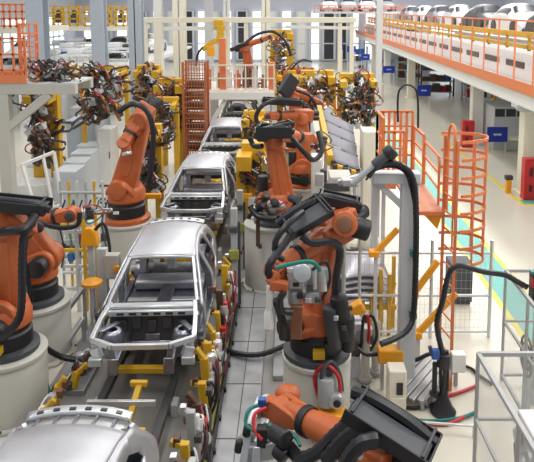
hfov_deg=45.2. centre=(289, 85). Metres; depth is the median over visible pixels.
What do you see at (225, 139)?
carrier
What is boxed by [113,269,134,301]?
station
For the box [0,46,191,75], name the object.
floor
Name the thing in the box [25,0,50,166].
column
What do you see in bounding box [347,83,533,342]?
floor walkway
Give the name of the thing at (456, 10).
body
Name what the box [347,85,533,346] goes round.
floor marking lines
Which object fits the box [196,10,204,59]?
window
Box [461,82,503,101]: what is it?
storage rack
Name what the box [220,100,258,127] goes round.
car
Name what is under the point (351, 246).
cabinet
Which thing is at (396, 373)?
base cabinet
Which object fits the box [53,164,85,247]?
tall cabinet
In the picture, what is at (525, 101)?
trim
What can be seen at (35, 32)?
ladder
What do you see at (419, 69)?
storage rack
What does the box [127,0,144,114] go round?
column
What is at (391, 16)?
window
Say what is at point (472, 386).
hose
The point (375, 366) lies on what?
riser pipe
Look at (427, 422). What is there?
barrier
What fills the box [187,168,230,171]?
roof rail
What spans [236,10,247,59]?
window
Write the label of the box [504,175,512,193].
bollard
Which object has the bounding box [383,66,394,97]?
sign
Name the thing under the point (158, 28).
frame
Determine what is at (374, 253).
diagonal brace
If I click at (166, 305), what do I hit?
car
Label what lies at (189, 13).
window
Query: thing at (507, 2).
wall
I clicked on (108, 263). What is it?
junction box
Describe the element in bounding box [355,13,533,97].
guard railing
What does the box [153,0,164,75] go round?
column
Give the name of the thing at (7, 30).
trim
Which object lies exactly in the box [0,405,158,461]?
car
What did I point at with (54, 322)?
pedestal
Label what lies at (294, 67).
robot
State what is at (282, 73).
rack
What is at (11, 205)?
cable tray
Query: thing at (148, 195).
stop arm
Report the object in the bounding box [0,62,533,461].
floor
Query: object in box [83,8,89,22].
rack
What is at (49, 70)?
rack
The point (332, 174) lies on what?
tall cabinet
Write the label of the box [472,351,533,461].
fence
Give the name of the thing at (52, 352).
hose
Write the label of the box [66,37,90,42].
work table
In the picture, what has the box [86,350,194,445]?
carrier
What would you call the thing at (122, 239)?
pedestal
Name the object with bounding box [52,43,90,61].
car
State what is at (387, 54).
column
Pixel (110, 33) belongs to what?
window
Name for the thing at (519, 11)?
body
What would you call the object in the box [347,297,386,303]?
panel
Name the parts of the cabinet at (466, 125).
door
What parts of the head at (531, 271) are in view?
post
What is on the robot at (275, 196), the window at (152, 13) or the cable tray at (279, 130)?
the cable tray at (279, 130)
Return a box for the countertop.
[507,135,518,140]
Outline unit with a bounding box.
[313,359,344,444]
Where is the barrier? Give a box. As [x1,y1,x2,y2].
[424,421,473,437]
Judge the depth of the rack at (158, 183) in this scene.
18.71 m
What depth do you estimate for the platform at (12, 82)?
17.21 m
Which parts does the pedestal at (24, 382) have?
foot plate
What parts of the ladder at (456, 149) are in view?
grab rail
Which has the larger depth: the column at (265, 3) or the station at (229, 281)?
the column at (265, 3)
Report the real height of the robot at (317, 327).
2.875 m
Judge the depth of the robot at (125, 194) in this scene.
15.93 m
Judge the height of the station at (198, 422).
1.128 m
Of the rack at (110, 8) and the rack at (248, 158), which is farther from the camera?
the rack at (110, 8)
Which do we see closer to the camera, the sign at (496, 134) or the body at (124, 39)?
the sign at (496, 134)
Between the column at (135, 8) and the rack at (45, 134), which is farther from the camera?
the column at (135, 8)
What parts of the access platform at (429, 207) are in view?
post, leg, post, hand rail, leg, post, post, post, post, hand rail, post, hand rail, rail, post, post, post, post, post, rail, rail, hand rail, post, rail, rail, hand rail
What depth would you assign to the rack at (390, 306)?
12.60 m
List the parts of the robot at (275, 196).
electrode arm, wrist motor, electrode arm, axis motor, link arm, electrode arm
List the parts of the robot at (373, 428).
wrist motor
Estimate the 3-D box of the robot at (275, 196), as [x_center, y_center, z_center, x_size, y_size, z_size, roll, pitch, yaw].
[0.265,2.100,14.735,2.974,2.783,1.806,-4,8,-28]
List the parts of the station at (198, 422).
clamp arm, clamp arm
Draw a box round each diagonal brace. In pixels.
[368,227,398,319]
[415,292,457,357]
[416,259,439,323]
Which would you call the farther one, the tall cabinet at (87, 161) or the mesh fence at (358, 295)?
the tall cabinet at (87, 161)
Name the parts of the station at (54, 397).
clamp arm, clamp arm, clamp arm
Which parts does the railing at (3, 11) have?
post, post, rail, rail, rail, post, post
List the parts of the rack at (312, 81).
post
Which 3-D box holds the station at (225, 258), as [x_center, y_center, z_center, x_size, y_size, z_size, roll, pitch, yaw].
[-1.313,4.212,14.510,0.419,0.955,0.913,0,7,0]
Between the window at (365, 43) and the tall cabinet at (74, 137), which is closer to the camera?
the tall cabinet at (74, 137)
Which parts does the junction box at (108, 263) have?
post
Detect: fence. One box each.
[62,215,97,310]
[197,38,274,91]
[342,239,493,336]
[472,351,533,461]
[500,269,533,408]
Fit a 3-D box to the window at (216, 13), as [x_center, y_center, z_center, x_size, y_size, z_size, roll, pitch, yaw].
[-9.100,-6.139,77.599,1.250,6.040,0.405,0,7,0]
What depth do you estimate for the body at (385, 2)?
67.40 m
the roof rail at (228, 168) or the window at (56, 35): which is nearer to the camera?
the roof rail at (228, 168)
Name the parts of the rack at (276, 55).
post, post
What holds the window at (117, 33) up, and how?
in the wall at (249, 5)
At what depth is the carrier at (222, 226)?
16.96 m
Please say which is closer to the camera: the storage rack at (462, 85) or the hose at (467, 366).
the hose at (467, 366)
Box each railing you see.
[0,4,25,27]
[49,6,127,26]
[314,5,407,11]
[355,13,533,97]
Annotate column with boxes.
[12,95,19,117]
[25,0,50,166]
[90,0,110,124]
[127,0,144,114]
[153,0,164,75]
[172,0,187,77]
[204,0,213,80]
[223,0,229,37]
[262,0,269,80]
[371,45,375,74]
[375,0,382,122]
[382,51,391,84]
[405,59,416,98]
[469,85,484,144]
[512,112,533,194]
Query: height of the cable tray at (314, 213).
0.550 m
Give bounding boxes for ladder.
[17,23,38,74]
[438,123,488,390]
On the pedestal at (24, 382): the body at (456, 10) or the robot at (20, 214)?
the robot at (20, 214)
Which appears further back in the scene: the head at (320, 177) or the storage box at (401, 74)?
the storage box at (401, 74)
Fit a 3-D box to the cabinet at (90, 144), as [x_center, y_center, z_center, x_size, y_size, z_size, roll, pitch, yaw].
[-7.255,2.856,23.284,0.749,1.558,0.845,0,7,0]
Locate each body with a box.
[3,39,51,64]
[109,36,128,58]
[148,33,166,52]
[320,0,338,11]
[339,0,356,11]
[357,0,375,11]
[375,0,395,11]
[398,6,423,21]
[411,6,439,22]
[424,5,460,24]
[440,5,471,24]
[462,4,500,27]
[488,3,533,30]
[524,15,533,38]
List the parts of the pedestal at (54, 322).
foot plate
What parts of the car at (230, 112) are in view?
panel, seat frame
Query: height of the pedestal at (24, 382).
1.038 m
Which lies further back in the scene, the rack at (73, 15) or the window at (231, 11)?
the window at (231, 11)
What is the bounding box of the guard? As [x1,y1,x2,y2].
[367,17,533,50]
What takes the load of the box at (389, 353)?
hanging from the portal
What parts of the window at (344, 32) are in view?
pane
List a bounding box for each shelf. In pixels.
[419,80,452,81]
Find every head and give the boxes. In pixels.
[315,169,353,209]
[528,269,533,404]
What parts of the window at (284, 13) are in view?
pane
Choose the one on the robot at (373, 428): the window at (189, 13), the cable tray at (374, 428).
the cable tray at (374, 428)
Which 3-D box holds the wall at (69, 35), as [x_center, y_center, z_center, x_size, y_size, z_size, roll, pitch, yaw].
[-26.150,-4.627,37.717,0.300,13.000,80.000,0,7,0]
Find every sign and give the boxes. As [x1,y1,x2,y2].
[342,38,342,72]
[347,46,355,72]
[361,54,369,72]
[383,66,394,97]
[417,85,430,110]
[487,126,507,153]
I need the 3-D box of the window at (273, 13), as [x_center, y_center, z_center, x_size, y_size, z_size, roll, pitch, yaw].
[-2.200,-6.139,77.599,1.450,6.040,0.405,0,7,0]
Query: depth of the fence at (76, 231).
13.51 m
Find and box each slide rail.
[68,317,85,343]
[71,287,87,329]
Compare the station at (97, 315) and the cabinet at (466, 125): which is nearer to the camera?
the station at (97, 315)
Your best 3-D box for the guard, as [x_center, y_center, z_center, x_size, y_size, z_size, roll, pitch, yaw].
[9.150,-4.255,45.819,0.100,0.730,60.000,0,7,0]
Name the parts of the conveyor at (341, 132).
leg, panel, panel, panel, panel, leg, leg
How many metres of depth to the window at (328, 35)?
77.56 m
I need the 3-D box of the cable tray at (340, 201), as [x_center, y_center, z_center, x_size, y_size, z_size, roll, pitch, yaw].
[0.763,1.786,10.033,0.735,0.275,0.478,0,7,0]
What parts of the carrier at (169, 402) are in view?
rail, rail, leg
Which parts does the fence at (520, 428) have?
post, rail, rail, rail, post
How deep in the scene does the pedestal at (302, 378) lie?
9.67 m
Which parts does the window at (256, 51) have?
pane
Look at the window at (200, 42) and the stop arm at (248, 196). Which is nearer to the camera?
the stop arm at (248, 196)
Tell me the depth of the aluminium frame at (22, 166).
15.87 m
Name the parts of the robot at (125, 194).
connector panel, link arm, wrist motor, wrist motor, wrist motor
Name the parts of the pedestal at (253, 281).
foot plate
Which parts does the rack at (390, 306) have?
post, post, post, post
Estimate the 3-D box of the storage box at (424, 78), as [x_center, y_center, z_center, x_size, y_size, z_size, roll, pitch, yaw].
[10.074,-0.549,47.724,0.548,0.298,0.700,0,7,0]
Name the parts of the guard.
rail, post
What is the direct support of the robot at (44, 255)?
on the pedestal at (54, 322)
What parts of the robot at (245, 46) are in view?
link arm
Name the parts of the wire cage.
post, post, post, post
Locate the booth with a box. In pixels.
[482,101,519,149]
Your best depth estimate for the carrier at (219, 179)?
21.62 m
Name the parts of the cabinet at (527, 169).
door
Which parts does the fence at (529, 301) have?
post, rail, rail, rail, rail, rail, rail, post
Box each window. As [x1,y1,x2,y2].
[0,17,26,52]
[49,16,64,47]
[81,10,90,45]
[107,10,112,41]
[115,10,127,36]
[151,10,164,59]
[166,10,172,59]
[186,10,194,59]
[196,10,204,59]
[213,10,219,59]
[230,10,233,59]
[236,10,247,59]
[251,10,261,59]
[270,10,277,33]
[281,10,292,59]
[296,10,307,59]
[309,10,320,59]
[322,10,335,59]
[339,10,347,59]
[351,14,360,56]
[363,10,375,59]
[382,10,395,59]
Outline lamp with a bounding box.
[530,277,533,287]
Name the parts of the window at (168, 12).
pane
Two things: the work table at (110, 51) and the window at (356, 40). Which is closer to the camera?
the work table at (110, 51)
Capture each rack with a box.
[12,95,72,177]
[23,57,81,83]
[52,8,64,23]
[58,181,107,285]
[67,5,80,23]
[71,60,135,142]
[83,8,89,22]
[108,5,112,23]
[116,8,127,23]
[131,61,162,107]
[140,123,176,218]
[149,75,192,164]
[153,94,180,179]
[236,139,269,215]
[239,109,264,186]
[266,29,295,96]
[275,62,298,121]
[297,69,336,112]
[331,68,383,128]
[348,256,396,334]
[354,46,367,70]
[395,54,428,80]
[418,63,454,95]
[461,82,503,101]
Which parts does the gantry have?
leg, leg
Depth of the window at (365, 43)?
77.48 m
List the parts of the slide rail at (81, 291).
rail, leg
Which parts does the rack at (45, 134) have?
post, post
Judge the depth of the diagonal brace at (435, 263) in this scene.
11.76 m
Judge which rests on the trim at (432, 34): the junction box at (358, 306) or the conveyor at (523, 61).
the conveyor at (523, 61)
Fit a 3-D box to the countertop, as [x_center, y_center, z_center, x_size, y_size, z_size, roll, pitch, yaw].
[9.927,2.355,28.928,1.898,0.130,0.600,0,7,0]
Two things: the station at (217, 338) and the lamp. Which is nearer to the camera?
the lamp
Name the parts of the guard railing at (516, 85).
post, post, post, post, post, post, post, post, rail, post, post, post, post, post, post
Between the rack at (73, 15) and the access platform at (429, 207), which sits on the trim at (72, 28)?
the rack at (73, 15)
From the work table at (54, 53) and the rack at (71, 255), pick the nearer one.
the rack at (71, 255)
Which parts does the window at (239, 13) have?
pane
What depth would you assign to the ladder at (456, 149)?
10.62 m
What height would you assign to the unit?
1.237 m
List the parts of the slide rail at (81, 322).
leg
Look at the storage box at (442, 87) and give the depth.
47.48 m
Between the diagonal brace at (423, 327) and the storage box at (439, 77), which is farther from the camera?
the storage box at (439, 77)
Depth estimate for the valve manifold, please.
11.00 m
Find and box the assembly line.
[50,77,365,461]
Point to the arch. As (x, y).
(404, 85)
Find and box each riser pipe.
[358,329,371,383]
[370,320,379,376]
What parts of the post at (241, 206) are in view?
post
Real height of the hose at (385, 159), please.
3.212 m
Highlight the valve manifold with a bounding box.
[350,314,377,377]
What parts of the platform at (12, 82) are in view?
post, leg, rail, rail, rail, post, post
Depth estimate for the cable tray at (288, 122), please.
14.10 m
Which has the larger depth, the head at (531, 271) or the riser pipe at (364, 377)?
the riser pipe at (364, 377)
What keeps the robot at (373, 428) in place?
on the pedestal
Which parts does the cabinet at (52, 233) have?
door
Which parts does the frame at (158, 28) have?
post, post, post, post, post, post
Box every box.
[96,247,120,310]
[349,299,365,315]
[358,344,429,389]
[398,63,403,68]
[398,71,404,77]
[422,76,429,80]
[429,74,437,80]
[432,83,439,91]
[437,75,444,80]
[440,85,445,91]
[445,85,451,91]
[464,89,469,96]
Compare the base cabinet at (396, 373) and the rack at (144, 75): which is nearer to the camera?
the base cabinet at (396, 373)
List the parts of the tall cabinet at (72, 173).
door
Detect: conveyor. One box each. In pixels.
[317,105,360,196]
[364,19,533,80]
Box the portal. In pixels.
[369,170,420,379]
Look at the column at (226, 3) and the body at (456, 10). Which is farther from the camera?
the column at (226, 3)
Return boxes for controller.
[216,66,275,87]
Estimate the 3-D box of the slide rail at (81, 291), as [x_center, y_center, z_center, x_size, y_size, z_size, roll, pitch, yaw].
[-4.245,4.457,12.671,0.100,0.906,0.489,6,9,42]
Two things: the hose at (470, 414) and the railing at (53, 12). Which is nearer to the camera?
the hose at (470, 414)
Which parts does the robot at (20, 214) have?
shoulder motor, link arm, wrist motor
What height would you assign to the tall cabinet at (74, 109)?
2.432 m
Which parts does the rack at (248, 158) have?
post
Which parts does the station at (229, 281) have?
clamp arm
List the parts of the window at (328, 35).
pane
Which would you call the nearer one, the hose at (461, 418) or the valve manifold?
the hose at (461, 418)
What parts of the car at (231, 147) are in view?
rail, seat frame, panel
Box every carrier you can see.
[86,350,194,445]
[160,206,233,266]
[204,171,235,202]
[221,126,254,140]
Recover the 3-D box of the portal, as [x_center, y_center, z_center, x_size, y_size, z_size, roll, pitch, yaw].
[1.707,3.098,11.934,0.783,3.780,3.160,0,7,0]
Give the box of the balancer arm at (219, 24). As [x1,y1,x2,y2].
[195,20,224,65]
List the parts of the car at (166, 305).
rail, rail, sill, rail, seat frame, rail, sill, panel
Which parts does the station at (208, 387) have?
clamp arm, clamp arm, clamp arm, plate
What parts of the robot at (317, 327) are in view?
electrode arm, shoulder motor, electrode arm, gun motor, link arm, axis motor, motor, wrist motor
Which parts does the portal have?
leg, leg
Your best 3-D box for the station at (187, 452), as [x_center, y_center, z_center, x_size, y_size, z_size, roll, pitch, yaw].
[-1.316,4.980,7.849,0.414,1.016,0.900,0,7,0]
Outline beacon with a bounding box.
[81,277,102,332]
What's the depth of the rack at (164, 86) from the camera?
25.85 m
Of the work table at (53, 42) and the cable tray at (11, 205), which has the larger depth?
the work table at (53, 42)
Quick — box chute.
[406,357,457,409]
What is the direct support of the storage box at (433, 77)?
on the storage rack at (419, 69)
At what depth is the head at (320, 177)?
14.84 m
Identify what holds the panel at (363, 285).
on the rack at (390, 306)
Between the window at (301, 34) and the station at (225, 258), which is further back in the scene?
the window at (301, 34)
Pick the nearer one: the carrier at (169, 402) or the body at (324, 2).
the carrier at (169, 402)
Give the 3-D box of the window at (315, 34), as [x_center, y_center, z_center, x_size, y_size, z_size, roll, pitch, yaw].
[3.050,-6.139,77.599,1.350,6.040,0.405,0,7,0]
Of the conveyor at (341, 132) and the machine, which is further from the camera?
the conveyor at (341, 132)
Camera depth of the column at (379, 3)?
35.87 m
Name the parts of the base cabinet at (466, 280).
door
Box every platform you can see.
[0,36,92,193]
[375,110,444,322]
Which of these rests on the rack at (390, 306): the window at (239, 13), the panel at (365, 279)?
the panel at (365, 279)
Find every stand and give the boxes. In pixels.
[428,263,528,418]
[520,334,532,408]
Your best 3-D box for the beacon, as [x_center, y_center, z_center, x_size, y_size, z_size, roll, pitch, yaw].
[-3.820,4.328,12.404,0.400,1.226,0.400,0,7,0]
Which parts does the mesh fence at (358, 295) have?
post, post, rail, rail, post, rail, post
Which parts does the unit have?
motor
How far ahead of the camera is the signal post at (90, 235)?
13.01 m
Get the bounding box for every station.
[34,375,73,420]
[65,345,98,395]
[94,298,116,338]
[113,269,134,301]
[169,434,198,461]
[178,391,211,461]
[190,336,219,435]
[199,323,226,390]
[210,285,233,347]
[217,261,237,327]
[221,253,230,270]
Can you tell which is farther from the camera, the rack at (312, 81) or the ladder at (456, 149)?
the rack at (312, 81)
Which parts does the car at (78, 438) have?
panel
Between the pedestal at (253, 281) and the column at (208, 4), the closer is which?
the pedestal at (253, 281)
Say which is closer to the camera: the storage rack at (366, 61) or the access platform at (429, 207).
the access platform at (429, 207)
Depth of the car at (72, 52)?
35.67 m
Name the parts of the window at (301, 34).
pane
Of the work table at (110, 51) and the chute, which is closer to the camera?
the chute
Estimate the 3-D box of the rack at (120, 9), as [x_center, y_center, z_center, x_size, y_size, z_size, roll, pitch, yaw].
[-12.406,-5.064,47.233,0.920,1.400,0.500,0,7,0]
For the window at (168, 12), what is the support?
in the wall at (249, 5)
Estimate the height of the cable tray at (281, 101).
0.256 m
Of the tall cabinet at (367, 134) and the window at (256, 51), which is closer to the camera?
the tall cabinet at (367, 134)
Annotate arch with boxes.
[397,84,418,127]
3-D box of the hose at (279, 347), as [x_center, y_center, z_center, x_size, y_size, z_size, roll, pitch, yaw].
[-0.697,4.879,11.776,1.216,0.200,0.350,0,7,3]
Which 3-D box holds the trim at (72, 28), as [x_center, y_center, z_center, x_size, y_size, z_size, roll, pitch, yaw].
[-14.077,-4.376,47.819,5.884,0.300,6.000,0,7,0]
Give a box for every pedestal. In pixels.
[0,332,51,436]
[31,288,76,367]
[99,215,155,268]
[241,216,292,293]
[282,350,350,433]
[284,150,311,172]
[293,189,310,234]
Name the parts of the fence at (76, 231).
rail, rail, rail, rail, post, post, post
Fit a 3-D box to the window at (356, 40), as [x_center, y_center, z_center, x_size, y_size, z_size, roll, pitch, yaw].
[7.950,-6.139,77.599,1.150,6.040,0.405,0,7,0]
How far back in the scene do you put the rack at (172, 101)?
23.61 m
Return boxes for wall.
[0,0,75,40]
[75,0,504,61]
[504,0,533,45]
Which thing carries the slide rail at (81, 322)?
attached to the pedestal at (54, 322)
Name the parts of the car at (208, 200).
rail, rail, seat frame, rail, panel, rail, sill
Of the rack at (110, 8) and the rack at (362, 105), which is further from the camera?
the rack at (110, 8)
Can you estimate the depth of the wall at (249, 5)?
77.41 m
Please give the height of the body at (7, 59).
1.480 m
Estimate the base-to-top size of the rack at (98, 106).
4.618 m
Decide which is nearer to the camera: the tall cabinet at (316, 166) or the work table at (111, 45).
the tall cabinet at (316, 166)
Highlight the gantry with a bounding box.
[200,81,275,141]
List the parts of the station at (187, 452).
clamp arm, clamp arm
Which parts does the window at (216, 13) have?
pane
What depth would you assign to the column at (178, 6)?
44.56 m
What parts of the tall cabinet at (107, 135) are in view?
door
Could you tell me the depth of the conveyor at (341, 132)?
19.18 m
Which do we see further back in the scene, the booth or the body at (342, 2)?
the body at (342, 2)
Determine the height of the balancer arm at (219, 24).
2.822 m
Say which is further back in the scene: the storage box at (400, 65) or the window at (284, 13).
the window at (284, 13)
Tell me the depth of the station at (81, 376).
10.80 m
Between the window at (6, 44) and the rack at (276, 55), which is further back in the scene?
the window at (6, 44)
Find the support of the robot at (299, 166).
on the pedestal at (306, 193)
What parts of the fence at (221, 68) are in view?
post, rail, rail, post, rail, post, post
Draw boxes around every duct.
[31,327,97,421]
[273,298,288,379]
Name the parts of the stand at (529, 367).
post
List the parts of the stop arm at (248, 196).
arm, post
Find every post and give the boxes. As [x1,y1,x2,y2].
[81,220,110,318]
[229,207,240,306]
[237,189,245,269]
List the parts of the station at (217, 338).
clamp arm, plate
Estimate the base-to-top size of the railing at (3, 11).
1.245 m
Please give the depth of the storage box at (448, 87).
47.48 m
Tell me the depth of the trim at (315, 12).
65.58 m
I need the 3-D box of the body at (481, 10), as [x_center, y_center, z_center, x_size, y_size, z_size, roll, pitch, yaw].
[10.700,-3.693,34.556,1.840,1.480,4.300,0,7,0]
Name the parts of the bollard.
post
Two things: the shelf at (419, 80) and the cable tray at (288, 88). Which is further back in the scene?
the shelf at (419, 80)
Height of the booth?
2.000 m
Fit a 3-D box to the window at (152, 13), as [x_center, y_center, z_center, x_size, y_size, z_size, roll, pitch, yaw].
[-16.000,-6.139,77.599,1.450,6.040,0.405,0,7,0]
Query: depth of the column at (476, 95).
30.32 m
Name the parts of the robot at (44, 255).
shoulder motor, link arm, electrode arm, electrode arm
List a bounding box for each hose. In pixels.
[47,346,75,362]
[226,343,283,357]
[337,144,419,346]
[406,400,435,409]
[417,384,474,398]
[419,411,473,421]
[422,414,465,425]
[466,365,492,384]
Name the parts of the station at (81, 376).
clamp arm, plate, clamp arm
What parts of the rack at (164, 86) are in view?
post, post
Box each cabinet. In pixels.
[17,178,53,195]
[42,196,57,240]
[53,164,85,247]
[62,157,92,206]
[66,115,103,157]
[70,104,80,117]
[70,148,99,198]
[76,141,99,186]
[97,125,118,185]
[311,153,321,195]
[328,170,351,251]
[346,236,378,303]
[360,127,375,219]
[386,362,406,409]
[445,256,472,303]
[460,120,474,147]
[520,157,533,199]
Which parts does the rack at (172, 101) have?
post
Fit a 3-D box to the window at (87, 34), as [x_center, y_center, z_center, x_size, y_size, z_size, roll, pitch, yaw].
[-24.300,-6.139,77.599,1.650,6.040,0.405,0,7,0]
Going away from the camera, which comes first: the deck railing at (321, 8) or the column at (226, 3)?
the column at (226, 3)
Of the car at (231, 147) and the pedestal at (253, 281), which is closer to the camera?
the pedestal at (253, 281)
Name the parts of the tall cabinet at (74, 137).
door, door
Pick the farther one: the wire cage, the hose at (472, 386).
the wire cage
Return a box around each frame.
[20,151,65,262]
[144,17,355,106]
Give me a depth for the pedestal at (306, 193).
18.22 m
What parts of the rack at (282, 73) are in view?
post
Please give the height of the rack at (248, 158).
2.802 m
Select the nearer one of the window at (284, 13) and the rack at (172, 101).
the rack at (172, 101)
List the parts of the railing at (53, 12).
post, post, rail, rail, rail, rail, post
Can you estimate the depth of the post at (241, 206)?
15.63 m
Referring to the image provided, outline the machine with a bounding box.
[513,409,533,461]
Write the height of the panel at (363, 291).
0.318 m
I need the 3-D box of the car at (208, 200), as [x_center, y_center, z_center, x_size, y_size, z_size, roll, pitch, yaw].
[-2.500,2.941,18.321,1.835,1.534,4.600,0,7,0]
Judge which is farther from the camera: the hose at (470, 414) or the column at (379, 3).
the column at (379, 3)
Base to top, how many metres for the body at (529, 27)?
1.480 m
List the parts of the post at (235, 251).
post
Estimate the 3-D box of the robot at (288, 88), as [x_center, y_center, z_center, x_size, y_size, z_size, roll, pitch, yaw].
[0.754,1.090,23.589,2.460,3.200,1.441,1,7,7]
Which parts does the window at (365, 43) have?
pane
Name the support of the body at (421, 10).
on the conveyor at (523, 61)
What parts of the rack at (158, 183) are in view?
post, post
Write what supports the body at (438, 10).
on the conveyor at (523, 61)
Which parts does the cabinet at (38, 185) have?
door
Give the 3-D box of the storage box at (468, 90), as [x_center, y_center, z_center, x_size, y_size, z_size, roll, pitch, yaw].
[12.470,0.485,44.827,0.340,0.535,0.700,0,7,0]
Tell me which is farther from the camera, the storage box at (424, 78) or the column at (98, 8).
the storage box at (424, 78)
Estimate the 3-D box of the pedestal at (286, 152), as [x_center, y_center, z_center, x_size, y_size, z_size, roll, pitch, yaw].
[0.300,2.953,24.023,1.127,1.188,1.127,3,7,22]
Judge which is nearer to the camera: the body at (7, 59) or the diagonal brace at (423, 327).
the diagonal brace at (423, 327)
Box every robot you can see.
[0,192,52,364]
[26,196,112,309]
[98,95,162,226]
[230,30,291,86]
[234,383,442,461]
[244,119,340,248]
[254,96,318,188]
[263,188,371,369]
[277,59,314,85]
[277,73,341,152]
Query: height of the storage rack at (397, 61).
2.600 m
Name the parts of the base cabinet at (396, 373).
door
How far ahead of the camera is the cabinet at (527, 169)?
21.48 m
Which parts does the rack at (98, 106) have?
post, post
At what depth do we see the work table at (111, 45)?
38.64 m
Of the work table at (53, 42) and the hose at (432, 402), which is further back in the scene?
the work table at (53, 42)
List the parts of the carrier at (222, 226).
rail, leg, leg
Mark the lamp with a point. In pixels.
(531, 278)
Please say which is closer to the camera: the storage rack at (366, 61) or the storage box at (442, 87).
the storage box at (442, 87)
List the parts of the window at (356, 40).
pane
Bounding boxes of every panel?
[341,269,386,284]
[341,275,386,291]
[346,250,387,278]
[346,289,386,297]
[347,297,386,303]
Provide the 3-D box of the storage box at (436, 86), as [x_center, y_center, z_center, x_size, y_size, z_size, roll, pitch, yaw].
[10.916,0.093,47.802,0.475,0.605,0.700,0,7,0]
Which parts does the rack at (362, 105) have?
post, post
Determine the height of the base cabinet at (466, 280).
0.920 m
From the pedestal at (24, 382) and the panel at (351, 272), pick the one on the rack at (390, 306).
the panel at (351, 272)
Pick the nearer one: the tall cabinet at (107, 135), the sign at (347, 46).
the tall cabinet at (107, 135)
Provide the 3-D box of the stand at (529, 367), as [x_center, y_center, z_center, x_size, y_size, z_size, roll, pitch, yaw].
[3.755,4.563,10.116,0.110,1.305,0.479,0,7,0]
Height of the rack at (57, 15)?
1.400 m
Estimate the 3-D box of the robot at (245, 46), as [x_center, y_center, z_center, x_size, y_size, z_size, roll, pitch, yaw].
[-1.391,-1.235,30.974,3.019,2.982,1.149,0,7,0]
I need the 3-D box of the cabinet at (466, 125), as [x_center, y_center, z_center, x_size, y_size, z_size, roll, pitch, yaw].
[8.290,2.232,29.866,0.565,1.250,0.425,0,7,0]
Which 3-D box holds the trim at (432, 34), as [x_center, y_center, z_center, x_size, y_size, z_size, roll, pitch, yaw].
[12.375,-2.810,45.993,9.250,0.180,60.000,0,7,0]
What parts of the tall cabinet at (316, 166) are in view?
door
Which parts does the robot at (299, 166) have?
axis motor, link arm, shoulder motor, wrist motor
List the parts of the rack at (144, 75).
post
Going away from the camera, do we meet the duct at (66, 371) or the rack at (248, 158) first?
the duct at (66, 371)
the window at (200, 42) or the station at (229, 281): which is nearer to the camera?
the station at (229, 281)
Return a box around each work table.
[50,40,77,47]
[51,50,77,65]
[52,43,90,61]
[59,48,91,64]
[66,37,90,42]
[108,42,128,61]
[109,50,128,61]
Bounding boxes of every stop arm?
[144,193,160,200]
[243,193,255,212]
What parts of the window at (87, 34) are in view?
pane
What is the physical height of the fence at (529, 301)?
2.013 m
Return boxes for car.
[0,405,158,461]
[88,217,216,375]
[160,151,235,227]
[198,117,241,165]
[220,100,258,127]
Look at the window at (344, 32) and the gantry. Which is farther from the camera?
the window at (344, 32)
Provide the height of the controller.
1.038 m
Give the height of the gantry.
2.684 m
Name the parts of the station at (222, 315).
clamp arm, clamp arm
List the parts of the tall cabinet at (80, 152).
door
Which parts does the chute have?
frame, leg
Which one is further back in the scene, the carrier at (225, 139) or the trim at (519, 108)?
the carrier at (225, 139)
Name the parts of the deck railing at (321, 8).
rail, rail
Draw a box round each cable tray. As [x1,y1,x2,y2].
[0,192,52,216]
[256,122,295,138]
[262,96,303,106]
[269,119,294,127]
[275,193,334,240]
[277,73,299,97]
[318,188,362,212]
[341,384,442,461]
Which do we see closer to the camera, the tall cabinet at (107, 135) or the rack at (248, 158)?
the rack at (248, 158)
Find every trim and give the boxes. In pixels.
[0,25,68,33]
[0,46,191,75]
[65,24,149,30]
[312,11,399,13]
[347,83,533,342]
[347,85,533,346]
[355,33,533,111]
[361,31,532,84]
[511,102,532,111]
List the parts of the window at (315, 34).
pane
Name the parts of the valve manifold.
post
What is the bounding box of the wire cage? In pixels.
[181,60,209,161]
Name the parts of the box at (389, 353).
post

